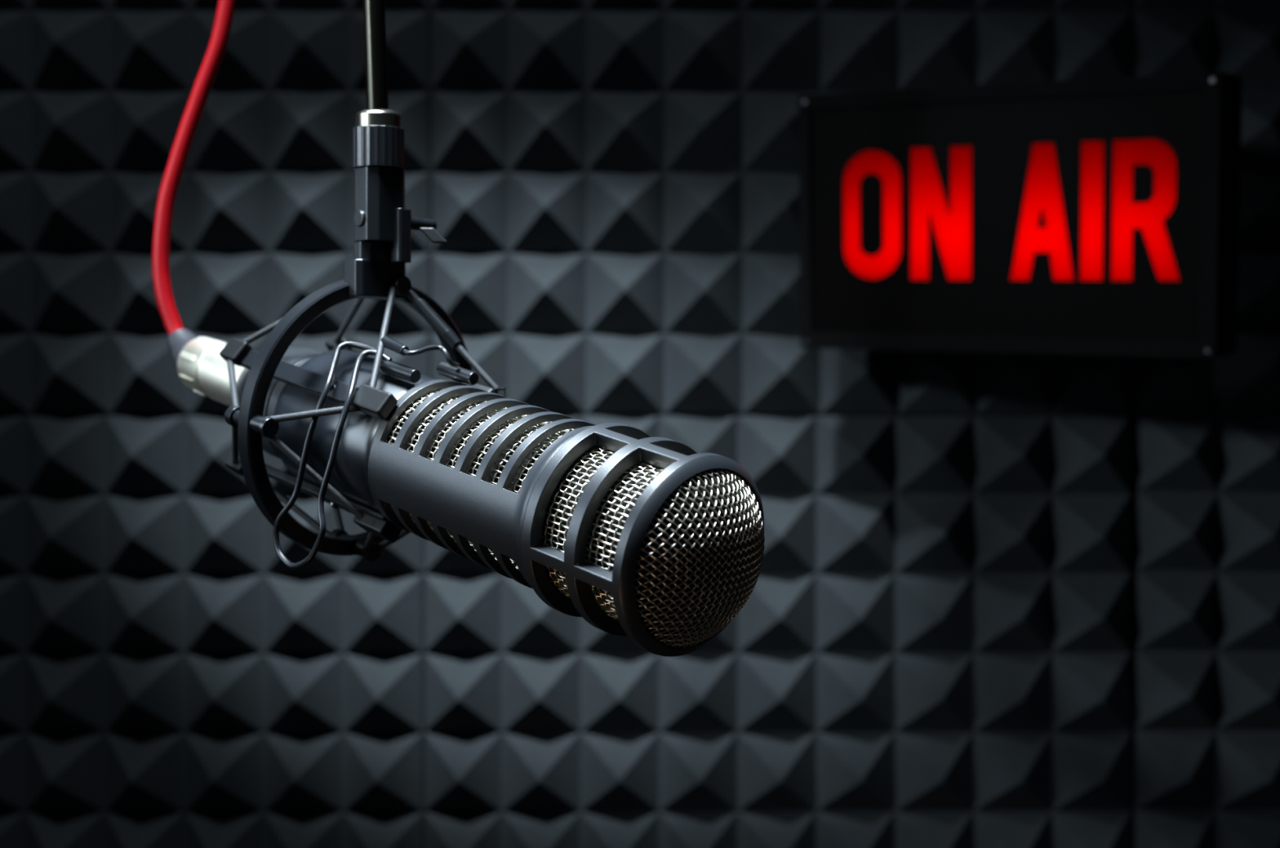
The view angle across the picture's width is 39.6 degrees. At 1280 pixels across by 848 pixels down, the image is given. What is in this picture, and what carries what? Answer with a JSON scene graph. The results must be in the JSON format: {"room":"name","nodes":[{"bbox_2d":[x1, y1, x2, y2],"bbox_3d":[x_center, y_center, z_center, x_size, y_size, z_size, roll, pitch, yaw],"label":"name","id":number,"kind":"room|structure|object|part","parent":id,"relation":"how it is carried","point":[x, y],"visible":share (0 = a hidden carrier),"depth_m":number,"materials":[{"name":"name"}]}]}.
{"room":"studio","nodes":[
{"label":"studio","id":0,"kind":"room"},
{"bbox_2d":[0,412,1279,416],"bbox_3d":[0.150,-0.150,1.189,3.500,2.900,0.100,0,0,0],"label":"wall","id":1,"kind":"structure","parent":0,"point":[1256,413],"depth_m":1.14,"materials":[{"name":"paint"}]},
{"bbox_2d":[0,416,424,847],"bbox_3d":[-0.362,0.219,1.114,0.450,0.448,0.049,0,0,0],"label":"panel","id":2,"kind":"object","parent":1,"relation":"attached to","point":[167,680],"visible":0.9,"depth_m":1.11,"materials":[{"name":"grey"}]},
{"bbox_2d":[0,0,431,413],"bbox_3d":[-0.358,-0.235,1.114,0.452,0.456,0.049,0,0,0],"label":"panel","id":3,"kind":"object","parent":1,"relation":"attached to","point":[95,95],"visible":0.77,"depth_m":1.11,"materials":[{"name":"grey"}]},
{"bbox_2d":[424,415,1130,847],"bbox_3d":[0.086,0.219,1.114,0.444,0.448,0.049,0,0,0],"label":"panel","id":4,"kind":"object","parent":1,"relation":"attached to","point":[930,646],"visible":0.86,"depth_m":1.11,"materials":[{"name":"grey"}]},
{"bbox_2d":[431,0,1132,413],"bbox_3d":[0.089,-0.235,1.114,0.441,0.456,0.049,0,0,0],"label":"panel","id":5,"kind":"object","parent":1,"relation":"attached to","point":[615,184],"visible":0.66,"depth_m":1.11,"materials":[{"name":"grey"}]},
{"bbox_2d":[798,71,1242,358],"bbox_3d":[0.229,-0.114,1.027,0.243,0.160,0.152,0,0,31],"label":"sign","id":6,"kind":"object","parent":5,"relation":"attached to","point":[1099,216],"visible":1,"depth_m":0.96,"materials":[{"name":"black paint"}]},
{"bbox_2d":[1130,413,1279,847],"bbox_3d":[0.538,0.220,1.114,0.452,0.448,0.049,1,0,0],"label":"panel","id":7,"kind":"object","parent":1,"relation":"attached to","point":[1205,488],"visible":1,"depth_m":1.11,"materials":[{"name":"grey"}]},
{"bbox_2d":[1132,0,1279,412],"bbox_3d":[0.537,-0.235,1.114,0.452,0.456,0.049,0,0,0],"label":"panel","id":8,"kind":"object","parent":1,"relation":"attached to","point":[1237,37],"visible":0.52,"depth_m":1.11,"materials":[{"name":"grey"}]},
{"bbox_3d":[0.150,-1.650,0.319,3.500,0.100,1.839,0,0,0],"label":"ceiling","id":9,"kind":"structure","parent":0,"visible":0},
{"bbox_2d":[355,0,400,128],"bbox_3d":[-0.114,-0.851,0.616,0.062,1.498,0.015,0,0,0],"label":"boom pole","id":10,"kind":"object","parent":9,"relation":"hanging from","point":[377,112],"visible":1,"depth_m":0.61,"materials":[{"name":"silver metal"}]},
{"bbox_2d":[219,124,506,569],"bbox_3d":[-0.099,-0.027,0.628,0.097,0.151,0.112,0,0,-12],"label":"mount","id":11,"kind":"object","parent":10,"relation":"hanging from","point":[382,245],"visible":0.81,"depth_m":0.61,"materials":[{"name":"black plastic"}]},
{"bbox_3d":[-0.136,-0.002,0.602,0.009,0.007,0.007,18,12,42],"label":"post","id":12,"kind":"part","parent":11,"relation":"part of","materials":[{"name":"black plastic"}]},
{"bbox_3d":[-0.142,-0.014,0.619,0.002,0.020,0.034,0,0,-16],"label":"elastic cord","id":13,"kind":"part","parent":11,"relation":"part of","materials":[{"name":"black plastic"}]},
{"bbox_3d":[-0.142,0.007,0.625,0.002,0.017,0.045,0,0,-13],"label":"elastic cord","id":14,"kind":"part","parent":11,"relation":"part of","materials":[{"name":"black plastic"}]},
{"bbox_3d":[-0.120,-0.040,0.634,0.046,0.025,0.002,0,0,8],"label":"elastic cord","id":15,"kind":"part","parent":11,"relation":"part of","materials":[{"name":"black plastic"}]},
{"bbox_3d":[-0.125,0.000,0.592,0.009,0.007,0.007,18,12,42],"label":"post","id":16,"kind":"part","parent":11,"relation":"part of","materials":[{"name":"black plastic"}]},
{"bbox_3d":[-0.127,0.030,0.648,0.035,0.026,0.002,0,0,14],"label":"elastic cord","id":17,"kind":"part","parent":11,"relation":"part of","materials":[{"name":"black plastic"}]},
{"bbox_3d":[-0.108,-0.003,0.587,0.033,0.006,0.002,0,0,13],"label":"elastic cord","id":18,"kind":"part","parent":11,"relation":"part of","materials":[{"name":"black plastic"}]},
{"bbox_3d":[-0.109,0.017,0.594,0.033,0.030,0.002,0,0,-7],"label":"elastic cord","id":19,"kind":"part","parent":11,"relation":"part of","materials":[{"name":"black plastic"}]},
{"bbox_3d":[-0.114,0.026,0.660,0.002,0.032,0.032,0,0,-24],"label":"elastic cord","id":20,"kind":"part","parent":11,"relation":"part of","materials":[{"name":"black plastic"}]},
{"bbox_3d":[-0.108,0.042,0.643,0.009,0.007,0.007,18,12,42],"label":"post","id":21,"kind":"part","parent":11,"relation":"part of","materials":[{"name":"black metal"}]},
{"bbox_3d":[-0.105,-0.041,0.650,0.002,0.023,0.038,0,0,-30],"label":"elastic cord","id":22,"kind":"part","parent":11,"relation":"part of","materials":[{"name":"black plastic"}]},
{"bbox_3d":[-0.097,0.045,0.634,0.009,0.007,0.007,18,12,42],"label":"post","id":23,"kind":"part","parent":11,"relation":"part of","materials":[{"name":"black metal"}]},
{"bbox_3d":[-0.094,0.040,0.616,0.002,0.012,0.033,0,0,-15],"label":"elastic cord","id":24,"kind":"part","parent":11,"relation":"part of","materials":[{"name":"black fabric"}]},
{"bbox_2d":[351,124,404,169],"bbox_3d":[-0.091,-0.095,0.616,0.018,0.014,0.018,0,0,11],"label":"socket","id":25,"kind":"object","parent":11,"relation":"attached to","point":[375,147],"depth_m":0.61,"materials":[{"name":"black plastic"}]},
{"bbox_3d":[-0.087,-0.030,0.602,0.002,0.039,0.035,0,0,5],"label":"elastic cord","id":26,"kind":"part","parent":11,"relation":"part of","materials":[{"name":"black plastic"}]},
{"bbox_3d":[-0.081,0.037,0.629,0.032,0.018,0.002,0,0,21],"label":"elastic cord","id":27,"kind":"part","parent":11,"relation":"part of","materials":[{"name":"black fabric"}]},
{"bbox_3d":[-0.085,-0.049,0.621,0.009,0.007,0.007,18,12,42],"label":"post","id":28,"kind":"part","parent":11,"relation":"part of","materials":[{"name":"black metal"}]},
{"bbox_3d":[-0.079,-0.070,0.627,0.005,0.005,0.017,18,12,42],"label":"wing knob","id":29,"kind":"part","parent":11,"relation":"part of","materials":[{"name":"black metal"}]},
{"bbox_3d":[-0.071,-0.065,0.612,0.009,0.005,0.007,18,12,42],"label":"blade","id":30,"kind":"part","parent":11,"relation":"part of","materials":[{"name":"black metal"}]},
{"bbox_3d":[-0.066,-0.030,0.617,0.036,0.038,0.002,0,0,17],"label":"elastic cord","id":31,"kind":"part","parent":11,"relation":"part of","materials":[{"name":"black plastic"}]},
{"bbox_2d":[236,346,764,656],"bbox_3d":[-0.057,0.020,0.586,0.234,0.096,0.061,0,0,43],"label":"microphone","id":32,"kind":"object","parent":11,"relation":"in","point":[658,536],"visible":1,"depth_m":0.53,"materials":[{"name":"black metal"}]},
{"bbox_2d":[151,0,244,406],"bbox_3d":[-0.137,-0.183,0.678,0.124,0.362,0.046,0,0,45],"label":"microphone cable","id":33,"kind":"object","parent":32,"relation":"attached to","point":[198,363],"visible":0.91,"depth_m":0.70,"materials":[{"name":"red rubber"}]},
{"bbox_2d":[635,469,764,648],"bbox_3d":[0.022,0.041,0.511,0.014,0.054,0.054,18,12,42],"label":"grille","id":34,"kind":"object","parent":32,"relation":"attached to","point":[700,538],"depth_m":0.50,"materials":[{"name":"silver metal"}]}
]}

